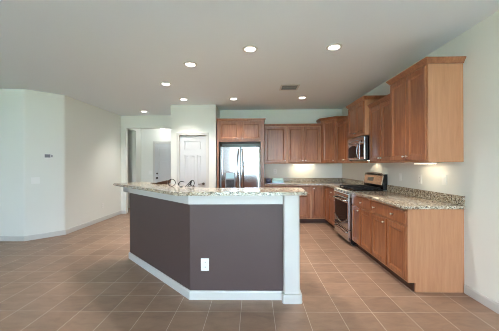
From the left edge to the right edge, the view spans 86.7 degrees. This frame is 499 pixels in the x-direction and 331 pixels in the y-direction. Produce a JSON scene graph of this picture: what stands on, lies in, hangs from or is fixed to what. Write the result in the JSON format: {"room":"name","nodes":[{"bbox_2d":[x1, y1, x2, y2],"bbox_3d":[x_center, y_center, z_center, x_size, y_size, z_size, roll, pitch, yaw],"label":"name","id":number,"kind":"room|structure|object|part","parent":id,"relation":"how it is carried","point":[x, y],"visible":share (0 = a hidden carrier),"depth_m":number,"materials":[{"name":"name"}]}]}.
{"room":"kitchen","nodes":[
{"label":"kitchen","id":0,"kind":"room"},
{"bbox_2d":[0,89,120,235],"bbox_3d":[-4.510,0.012,5.568,3.982,2.740,1.782,0,0,-43],"label":"wall","id":1,"kind":"structure","parent":0,"point":[83,139],"depth_m":5.08,"materials":[{"name":"white paint"}]},
{"bbox_2d":[31,177,39,183],"bbox_3d":[-3.943,0.294,4.877,0.011,0.120,0.125,0,0,45],"label":"light switch","id":2,"kind":"object","parent":1,"relation":"attached to","point":[34,180],"visible":1,"depth_m":4.87,"materials":[{"name":"white plastic"}]},
{"bbox_2d":[43,153,52,157],"bbox_3d":[-3.806,-0.161,5.005,0.030,0.090,0.150,0,0,45],"label":"thermostat","id":3,"kind":"object","parent":1,"relation":"attached to","point":[44,154],"visible":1,"depth_m":4.98,"materials":[{"name":"white plastic"}]},
{"bbox_2d":[0,211,125,240],"bbox_3d":[-4.462,1.337,5.504,4.013,0.090,1.673,0,0,-41],"label":"baseboard","id":4,"kind":"structure","parent":1,"relation":"attached to","point":[63,232],"depth_m":5.10,"materials":[{"name":"grey paint"}]},
{"bbox_2d":[121,115,170,213],"bbox_3d":[-3.473,0.007,7.950,3.386,2.740,1.120,0,0,1],"label":"wall","id":5,"kind":"structure","parent":0,"point":[154,121],"depth_m":7.39,"materials":[{"name":"white paint"}]},
{"bbox_2d":[128,129,170,181],"bbox_3d":[-2.165,0.001,7.988,2.800,2.740,1.000,0,0,1],"label":"wall","id":6,"kind":"structure","parent":0,"point":[142,139],"depth_m":8.38,"materials":[{"name":"white paint"}]},
{"bbox_2d":[153,141,170,181],"bbox_3d":[-2.517,0.317,8.363,1.070,2.110,0.017,0,0,1],"label":"trim","id":7,"kind":"structure","parent":6,"relation":"attached to","point":[154,142],"depth_m":8.36,"materials":[{"name":"grey paint"}]},
{"bbox_2d":[155,144,170,183],"bbox_3d":[-2.518,0.352,8.318,0.920,2.020,0.100,0,0,1],"label":"door","id":8,"kind":"structure","parent":6,"relation":"in","point":[162,151],"depth_m":8.33,"materials":[{"name":"grey paint"}]},
{"bbox_2d":[171,105,219,187],"bbox_3d":[-1.278,-0.004,6.778,1.044,2.740,1.390,0,0,1],"label":"wall","id":9,"kind":"structure","parent":0,"point":[184,118],"depth_m":6.08,"materials":[{"name":"white paint"}]},
{"bbox_2d":[180,136,205,187],"bbox_3d":[-1.300,0.350,6.092,0.596,2.013,0.097,0,0,1],"label":"door","id":10,"kind":"structure","parent":9,"relation":"in","point":[192,148],"depth_m":6.11,"materials":[{"name":"grey paint"}]},
{"bbox_2d":[177,133,208,187],"bbox_3d":[-1.301,0.319,6.073,0.740,2.095,0.017,0,0,1],"label":"trim","id":11,"kind":"structure","parent":9,"relation":"attached to","point":[178,134],"depth_m":6.06,"materials":[{"name":"grey paint"}]},
{"bbox_2d":[0,0,498,115],"bbox_3d":[-2.164,-1.419,2.202,9.052,0.100,12.570,0,0,1],"label":"ceiling","id":12,"kind":"structure","parent":0,"point":[114,56],"depth_m":3.12,"materials":[{"name":"white paint"}]},
{"bbox_2d":[160,82,170,85],"bbox_3d":[-1.421,-1.366,4.495,0.184,0.013,0.184,0,0,1],"label":"recessed light","id":13,"kind":"object","parent":12,"relation":"in","point":[161,83],"visible":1,"depth_m":4.46,"materials":[{"name":"white glass"}]},
{"bbox_2d":[183,62,196,66],"bbox_3d":[-0.810,-1.369,3.624,0.184,0.013,0.184,0,0,1],"label":"recessed light","id":14,"kind":"object","parent":12,"relation":"in","point":[189,64],"visible":1,"depth_m":3.60,"materials":[{"name":"white glass"}]},
{"bbox_2d":[242,45,257,51],"bbox_3d":[0.007,-1.373,3.150,0.184,0.013,0.184,0,0,1],"label":"recessed light","id":15,"kind":"object","parent":12,"relation":"in","point":[249,48],"visible":1,"depth_m":3.13,"materials":[{"name":"white glass"}]},
{"bbox_2d":[279,84,299,89],"bbox_3d":[0.714,-1.377,4.739,0.330,0.012,0.330,0,0,1],"label":"ceiling vent","id":16,"kind":"object","parent":12,"relation":"in","point":[282,87],"visible":1,"depth_m":4.71,"materials":[{"name":"grey metal"}]},
{"bbox_2d":[326,43,341,50],"bbox_3d":[0.996,-1.377,3.114,0.184,0.013,0.184,0,0,1],"label":"recessed light","id":17,"kind":"object","parent":12,"relation":"in","point":[336,46],"visible":1,"depth_m":3.09,"materials":[{"name":"white glass"}]},
{"bbox_2d":[0,208,498,330],"bbox_3d":[-2.150,1.421,2.202,9.052,0.100,12.570,0,0,1],"label":"floor","id":18,"kind":"structure","parent":0,"point":[84,279],"depth_m":2.70,"materials":[{"name":"tile"}]},
{"bbox_2d":[123,187,301,303],"bbox_3d":[-0.780,0.830,3.146,2.797,1.068,0.683,0,0,30],"label":"kitchen island","id":19,"kind":"object","parent":18,"relation":"on","point":[251,244],"visible":0.83,"depth_m":2.67,"materials":[{"name":"grey paint"}]},
{"bbox_2d":[201,258,208,270],"bbox_3d":[-0.450,1.010,2.669,0.082,0.125,0.009,0,0,1],"label":"wall outlet","id":20,"kind":"object","parent":19,"relation":"attached to","point":[204,261],"visible":1,"depth_m":2.67,"materials":[{"name":"white plastic"}]},
{"bbox_3d":[-0.829,1.319,3.064,2.423,0.090,0.468,0,0,30],"label":"baseboard","id":21,"kind":"part","parent":19,"relation":"part of","materials":[{"name":"grey paint"}]},
{"bbox_2d":[113,182,307,195],"bbox_3d":[-0.733,0.278,3.071,2.813,0.032,1.000,0,0,29],"label":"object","id":22,"kind":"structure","parent":19,"relation":"on","point":[175,190],"depth_m":2.64,"materials":[{"name":"stone"}]},
{"bbox_2d":[150,180,170,183],"bbox_3d":[-1.228,0.237,3.615,0.260,0.052,0.158,0,0,4],"label":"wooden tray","id":23,"kind":"object","parent":22,"relation":"on","point":[166,181],"visible":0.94,"depth_m":3.55,"materials":[{"name":"brown wood"}]},
{"bbox_3d":[0.417,0.824,2.693,0.159,1.068,0.200,0,0,1],"label":"post","id":24,"kind":"part","parent":19,"relation":"part of","materials":[{"name":"grey paint"}]},
{"bbox_3d":[0.420,1.313,2.690,0.197,0.090,0.237,0,0,1],"label":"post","id":25,"kind":"part","parent":19,"relation":"part of","materials":[{"name":"grey paint"}]},
{"bbox_2d":[220,146,260,187],"bbox_3d":[-0.194,0.467,6.224,0.908,1.748,0.850,0,0,1],"label":"refrigerator","id":26,"kind":"object","parent":18,"relation":"on","point":[240,167],"visible":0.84,"depth_m":5.88,"materials":[{"name":"grey metal"}]},
{"bbox_3d":[-0.430,0.127,5.918,0.451,1.030,0.070,0,0,1],"label":"door","id":27,"kind":"part","parent":26,"relation":"part of","materials":[{"name":"silver metal"}]},
{"bbox_3d":[-0.253,0.106,5.851,0.045,0.923,0.103,0,0,12],"label":"handle","id":28,"kind":"part","parent":26,"relation":"part of","materials":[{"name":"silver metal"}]},
{"bbox_3d":[-0.152,0.106,5.850,0.045,0.923,0.103,0,0,-10],"label":"handle","id":29,"kind":"part","parent":26,"relation":"part of","materials":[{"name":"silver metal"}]},
{"bbox_3d":[0.027,0.125,5.910,0.451,1.030,0.070,0,0,1],"label":"door","id":30,"kind":"part","parent":26,"relation":"part of","materials":[{"name":"silver metal"}]},
{"bbox_2d":[217,118,265,187],"bbox_3d":[-0.180,0.153,6.356,1.123,2.415,0.652,0,0,1],"label":"refrigerator surround","id":31,"kind":"object","parent":18,"relation":"on","point":[229,130],"visible":0.94,"depth_m":6.07,"materials":[{"name":"brown wood"}]},
{"bbox_3d":[-0.717,0.421,6.390,0.045,1.884,0.603,0,0,1],"label":"panel","id":32,"kind":"part","parent":31,"relation":"part of","materials":[{"name":"brown wood"}]},
{"bbox_3d":[-0.471,-0.768,6.073,0.460,0.420,0.020,0,0,1],"label":"door","id":33,"kind":"part","parent":31,"relation":"part of","materials":[{"name":"brown wood"}]},
{"bbox_3d":[-0.186,-1.025,6.359,1.123,0.058,0.645,0,0,1],"label":"crown moulding","id":34,"kind":"part","parent":31,"relation":"part of","materials":[{"name":"brown wood"}]},
{"bbox_3d":[0.039,-0.770,6.065,0.460,0.420,0.020,0,0,1],"label":"door","id":35,"kind":"part","parent":31,"relation":"part of","materials":[{"name":"brown wood"}]},
{"bbox_3d":[0.305,0.416,6.372,0.070,1.884,0.603,0,0,1],"label":"panel","id":36,"kind":"part","parent":31,"relation":"part of","materials":[{"name":"brown wood"}]},
{"bbox_2d":[264,185,286,187],"bbox_3d":[0.612,0.918,6.351,0.527,0.878,0.634,0,0,1],"label":"base cabinet","id":37,"kind":"object","parent":18,"relation":"on","point":[265,186],"visible":0.03,"depth_m":6.07,"materials":[{"name":"brown wood"}]},
{"bbox_3d":[0.606,0.577,6.073,0.488,0.150,0.020,0,0,1],"label":"drawer","id":38,"kind":"part","parent":37,"relation":"part of","materials":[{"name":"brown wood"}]},
{"bbox_2d":[287,185,310,222],"bbox_3d":[1.143,0.915,6.342,0.529,0.878,0.634,0,0,1],"label":"base cabinet","id":39,"kind":"object","parent":18,"relation":"on","point":[304,200],"visible":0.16,"depth_m":6.06,"materials":[{"name":"brown wood"}]},
{"bbox_3d":[1.137,0.575,6.064,0.490,0.150,0.020,0,0,1],"label":"drawer","id":40,"kind":"part","parent":39,"relation":"part of","materials":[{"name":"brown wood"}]},
{"bbox_3d":[1.139,0.952,6.064,0.490,0.565,0.020,0,0,1],"label":"door","id":41,"kind":"part","parent":39,"relation":"part of","materials":[{"name":"brown wood"}]},
{"bbox_2d":[310,185,331,225],"bbox_3d":[1.864,0.912,6.192,0.912,0.878,0.911,0,0,1],"label":"base cabinet","id":42,"kind":"object","parent":18,"relation":"on","point":[319,193],"visible":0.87,"depth_m":6.05,"materials":[{"name":"brown wood"}]},
{"bbox_2d":[264,178,363,187],"bbox_3d":[1.326,0.406,5.901,1.974,0.136,1.512,0,0,1],"label":"countertop","id":43,"kind":"structure","parent":42,"relation":"on","point":[329,182],"depth_m":6.42,"materials":[{"name":"stone"}]},
{"bbox_3d":[0.592,0.438,6.201,0.470,0.010,0.200,0,0,1],"label":"serving tray","id":44,"kind":"object","parent":43,"relation":"on","visible":0},
{"bbox_2d":[272,178,283,182],"bbox_3d":[0.662,0.376,6.200,0.260,0.112,0.100,0,0,1],"label":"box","id":45,"kind":"object","parent":44,"relation":"on","point":[274,180],"visible":1,"depth_m":6.15,"materials":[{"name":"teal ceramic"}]},
{"bbox_3d":[1.565,0.865,6.057,0.279,0.735,0.020,0,0,1],"label":"door","id":46,"kind":"part","parent":42,"relation":"part of","materials":[{"name":"brown wood"}]},
{"bbox_3d":[1.716,0.864,5.899,0.020,0.735,0.281,0,0,1],"label":"door","id":47,"kind":"part","parent":42,"relation":"part of","materials":[{"name":"brown wood"}]},
{"bbox_2d":[328,187,334,228],"bbox_3d":[1.988,0.911,5.434,0.638,0.878,0.597,0,0,1],"label":"base cabinet","id":48,"kind":"object","parent":18,"relation":"on","point":[331,220],"visible":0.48,"depth_m":5.53,"materials":[{"name":"brown wood"}]},
{"bbox_3d":[1.707,0.572,5.439,0.020,0.150,0.558,0,0,1],"label":"drawer","id":49,"kind":"part","parent":48,"relation":"part of","materials":[{"name":"brown wood"}]},
{"bbox_2d":[332,172,387,245],"bbox_3d":[1.928,0.745,4.753,0.729,1.211,0.758,0,0,1],"label":"gas range","id":50,"kind":"object","parent":18,"relation":"on","point":[373,181],"visible":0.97,"depth_m":4.59,"materials":[{"name":"silver metal"}]},
{"bbox_3d":[1.662,0.823,4.758,0.044,0.528,0.750,0,0,1],"label":"oven door","id":51,"kind":"part","parent":50,"relation":"part of","materials":[{"name":"silver metal"}]},
{"bbox_3d":[1.665,1.188,4.758,0.042,0.188,0.750,0,0,1],"label":"warming drawer","id":52,"kind":"part","parent":50,"relation":"part of","materials":[{"name":"silver metal"}]},
{"bbox_3d":[1.677,0.493,4.757,0.073,0.117,0.758,0,0,1],"label":"control panel","id":53,"kind":"part","parent":50,"relation":"part of","materials":[{"name":"silver metal"}]},
{"bbox_2d":[338,186,382,190],"bbox_3d":[1.967,0.440,4.752,0.507,0.029,0.758,0,0,1],"label":"cooktop","id":54,"kind":"object","parent":50,"relation":"in","point":[351,188],"depth_m":4.50,"materials":[{"name":"black glass"}]},
{"bbox_3d":[2.244,0.160,4.748,0.028,0.044,0.744,0,0,1],"label":"rail","id":55,"kind":"part","parent":50,"relation":"part of","materials":[{"name":"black metal"}]},
{"bbox_2d":[352,194,377,262],"bbox_3d":[1.964,0.911,4.001,0.638,0.878,0.735,0,0,1],"label":"base cabinet","id":56,"kind":"object","parent":18,"relation":"on","point":[361,206],"visible":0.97,"depth_m":3.93,"materials":[{"name":"brown wood"}]},
{"bbox_3d":[1.687,0.949,4.187,0.020,0.565,0.331,0,0,1],"label":"door","id":57,"kind":"part","parent":56,"relation":"part of","materials":[{"name":"brown wood"}]},
{"bbox_3d":[1.682,0.572,4.006,0.020,0.150,0.692,0,0,1],"label":"drawer","id":58,"kind":"part","parent":56,"relation":"part of","materials":[{"name":"brown wood"}]},
{"bbox_3d":[1.681,0.949,3.826,0.020,0.565,0.331,0,0,1],"label":"door","id":59,"kind":"part","parent":56,"relation":"part of","materials":[{"name":"brown wood"}]},
{"bbox_2d":[372,200,463,292],"bbox_3d":[1.950,0.911,3.212,0.638,0.878,0.839,0,0,1],"label":"base cabinet","id":60,"kind":"object","parent":18,"relation":"on","point":[423,249],"visible":0.99,"depth_m":2.79,"materials":[{"name":"brown wood"}]},
{"bbox_3d":[1.674,0.949,3.423,0.020,0.565,0.383,0,0,1],"label":"door","id":61,"kind":"part","parent":60,"relation":"part of","materials":[{"name":"brown wood"}]},
{"bbox_3d":[1.669,0.572,3.216,0.020,0.150,0.796,0,0,1],"label":"drawer","id":62,"kind":"part","parent":60,"relation":"part of","materials":[{"name":"brown wood"}]},
{"bbox_3d":[1.667,0.949,3.010,0.020,0.565,0.383,0,0,1],"label":"door","id":63,"kind":"part","parent":60,"relation":"part of","materials":[{"name":"brown wood"}]},
{"bbox_2d":[350,185,465,208],"bbox_3d":[1.957,0.403,3.569,0.634,0.136,1.603,0,0,1],"label":"countertop","id":64,"kind":"structure","parent":60,"relation":"on","point":[397,196],"depth_m":3.21,"materials":[{"name":"stone"}]},
{"bbox_2d":[220,109,341,177],"bbox_3d":[0.790,-0.014,6.728,3.072,2.740,0.120,0,0,1],"label":"wall","id":65,"kind":"structure","parent":0,"point":[295,116],"depth_m":6.66,"materials":[{"name":"white paint"}]},
{"bbox_2d":[264,124,286,163],"bbox_3d":[0.621,-0.495,6.481,0.554,0.950,0.374,0,0,1],"label":"upper cabinet","id":66,"kind":"object","parent":65,"relation":"attached to","point":[275,135],"visible":0.9,"depth_m":6.33,"materials":[{"name":"brown wood"}]},
{"bbox_3d":[0.616,-0.941,6.322,0.554,0.058,0.043,0,0,1],"label":"crown moulding","id":67,"kind":"part","parent":66,"relation":"part of","materials":[{"name":"brown wood"}]},
{"bbox_2d":[287,123,320,163],"bbox_3d":[1.304,-0.498,6.470,0.806,0.950,0.374,0,0,1],"label":"upper cabinet","id":68,"kind":"object","parent":65,"relation":"attached to","point":[303,140],"visible":0.99,"depth_m":6.32,"materials":[{"name":"brown wood"}]},
{"bbox_3d":[1.107,-0.472,6.325,0.378,0.860,0.020,0,0,1],"label":"door","id":69,"kind":"part","parent":68,"relation":"part of","materials":[{"name":"brown wood"}]},
{"bbox_3d":[1.298,-0.944,6.310,0.805,0.058,0.043,0,0,1],"label":"crown moulding","id":70,"kind":"part","parent":68,"relation":"part of","materials":[{"name":"brown wood"}]},
{"bbox_3d":[1.496,-0.474,6.318,0.378,0.860,0.020,0,0,1],"label":"door","id":71,"kind":"part","parent":68,"relation":"part of","materials":[{"name":"brown wood"}]},
{"bbox_2d":[316,116,345,162],"bbox_3d":[1.989,-0.562,6.320,0.651,1.070,0.651,0,0,1],"label":"upper cabinet","id":72,"kind":"object","parent":65,"relation":"attached to","point":[328,125],"visible":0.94,"depth_m":6.15,"materials":[{"name":"brown wood"}]},
{"bbox_3d":[1.838,-0.536,6.174,0.020,0.980,0.330,0,0,-44],"label":"door","id":73,"kind":"part","parent":72,"relation":"part of","materials":[{"name":"brown wood"}]},
{"bbox_3d":[1.910,-1.067,6.246,0.272,0.058,0.919,0,0,-44],"label":"crown moulding","id":74,"kind":"part","parent":72,"relation":"part of","materials":[{"name":"brown wood"}]},
{"bbox_2d":[342,10,498,302],"bbox_3d":[2.294,-0.021,1.301,0.120,2.740,10.920,0,0,1],"label":"wall","id":75,"kind":"structure","parent":0,"point":[476,178],"depth_m":2.63,"materials":[{"name":"white paint"}]},
{"bbox_2d":[336,116,367,162],"bbox_3d":[2.132,-0.502,5.583,0.342,0.950,0.902,0,0,1],"label":"upper cabinet","id":76,"kind":"object","parent":75,"relation":"attached to","point":[342,127],"visible":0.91,"depth_m":5.61,"materials":[{"name":"brown wood"}]},
{"bbox_3d":[2.004,-0.477,5.803,0.020,0.860,0.425,0,0,1],"label":"door","id":77,"kind":"part","parent":76,"relation":"part of","materials":[{"name":"brown wood"}]},
{"bbox_3d":[1.987,-0.948,5.586,0.043,0.058,0.900,0,0,1],"label":"crown moulding","id":78,"kind":"part","parent":76,"relation":"part of","materials":[{"name":"brown wood"}]},
{"bbox_3d":[1.996,-0.477,5.366,0.020,0.860,0.425,0,0,1],"label":"door","id":79,"kind":"part","parent":76,"relation":"part of","materials":[{"name":"brown wood"}]},
{"bbox_2d":[346,95,385,138],"bbox_3d":[2.078,-0.813,4.750,0.418,0.635,0.848,0,0,1],"label":"upper cabinet","id":80,"kind":"object","parent":75,"relation":"attached to","point":[358,112],"visible":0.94,"depth_m":4.55,"materials":[{"name":"brown wood"}]},
{"bbox_3d":[1.911,-0.787,4.937,0.020,0.545,0.355,0,0,1],"label":"door","id":81,"kind":"part","parent":80,"relation":"part of","materials":[{"name":"brown wood"}]},
{"bbox_2d":[348,136,369,160],"bbox_3d":[2.074,-0.276,4.750,0.428,0.408,0.756,0,0,1],"label":"microwave oven","id":82,"kind":"object","parent":80,"relation":"attached to","point":[358,148],"visible":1,"depth_m":4.60,"materials":[{"name":"silver metal"}]},
{"bbox_3d":[1.918,-0.227,4.850,0.030,0.288,0.558,0,0,1],"label":"door","id":83,"kind":"part","parent":82,"relation":"part of","materials":[{"name":"silver metal"}]},
{"bbox_3d":[1.912,-0.227,4.473,0.030,0.288,0.191,0,0,1],"label":"control panel","id":84,"kind":"part","parent":82,"relation":"part of","materials":[{"name":"silver metal"}]},
{"bbox_3d":[1.905,-0.787,4.570,0.020,0.545,0.355,0,0,1],"label":"door","id":85,"kind":"part","parent":80,"relation":"part of","materials":[{"name":"brown wood"}]},
{"bbox_3d":[2.079,-1.101,4.750,0.410,0.058,0.848,0,0,1],"label":"crown moulding","id":86,"kind":"part","parent":80,"relation":"part of","materials":[{"name":"brown wood"}]},
{"bbox_2d":[367,94,410,162],"bbox_3d":[2.104,-0.502,3.960,0.342,0.950,0.816,0,0,1],"label":"upper cabinet","id":87,"kind":"object","parent":75,"relation":"attached to","point":[379,110],"visible":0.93,"depth_m":3.97,"materials":[{"name":"brown wood"}]},
{"bbox_3d":[1.976,-0.477,4.159,0.020,0.860,0.382,0,0,1],"label":"door","id":88,"kind":"part","parent":87,"relation":"part of","materials":[{"name":"brown wood"}]},
{"bbox_3d":[1.959,-0.948,3.963,0.043,0.058,0.814,0,0,1],"label":"crown moulding","id":89,"kind":"part","parent":87,"relation":"part of","materials":[{"name":"brown wood"}]},
{"bbox_3d":[1.969,-0.477,3.765,0.020,0.860,0.382,0,0,1],"label":"door","id":90,"kind":"part","parent":87,"relation":"part of","materials":[{"name":"brown wood"}]},
{"bbox_2d":[418,175,421,183],"bbox_3d":[2.268,0.197,3.522,0.009,0.120,0.078,0,0,1],"label":"wall outlet","id":91,"kind":"object","parent":75,"relation":"attached to","point":[419,176],"visible":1,"depth_m":3.51,"materials":[{"name":"white plastic"}]},
{"bbox_2d":[386,56,465,162],"bbox_3d":[2.052,-0.575,3.171,0.418,1.095,0.848,0,0,1],"label":"upper cabinet","id":92,"kind":"object","parent":75,"relation":"attached to","point":[426,98],"visible":0.99,"depth_m":2.79,"materials":[{"name":"brown wood"}]},
{"bbox_3d":[1.886,-0.549,3.357,0.020,1.005,0.355,0,0,1],"label":"door","id":93,"kind":"part","parent":92,"relation":"part of","materials":[{"name":"brown wood"}]},
{"bbox_3d":[1.880,-0.549,2.990,0.020,1.005,0.355,0,0,1],"label":"door","id":94,"kind":"part","parent":92,"relation":"part of","materials":[{"name":"brown wood"}]},
{"bbox_2d":[413,162,437,163],"bbox_3d":[2.135,-0.016,3.224,0.070,0.021,0.360,0,0,1],"label":"light","id":95,"kind":"object","parent":92,"relation":"attached to","point":[413,162],"visible":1,"depth_m":3.15,"materials":[{"name":"white plastic"}]},
{"bbox_3d":[2.053,-1.093,3.171,0.410,0.058,0.848,0,0,1],"label":"crown moulding","id":96,"kind":"part","parent":92,"relation":"part of","materials":[{"name":"brown wood"}]},
{"bbox_2d":[387,185,464,205],"bbox_3d":[2.263,0.384,3.568,0.020,0.102,1.592,0,0,1],"label":"backsplash","id":97,"kind":"structure","parent":75,"relation":"attached to","point":[443,197],"depth_m":3.29,"materials":[{"name":"stone"}]},
{"bbox_2d":[442,175,446,184],"bbox_3d":[2.260,0.179,3.072,0.010,0.120,0.078,0,0,1],"label":"light switch","id":98,"kind":"object","parent":75,"relation":"attached to","point":[444,177],"visible":1,"depth_m":3.06,"materials":[{"name":"white plastic"}]},
{"bbox_2d":[464,284,498,313],"bbox_3d":[2.201,1.304,-0.629,0.014,0.090,6.814,0,0,1],"label":"baseboard","id":99,"kind":"structure","parent":75,"relation":"attached to","point":[491,304],"depth_m":2.55,"materials":[{"name":"grey paint"}]}
]}

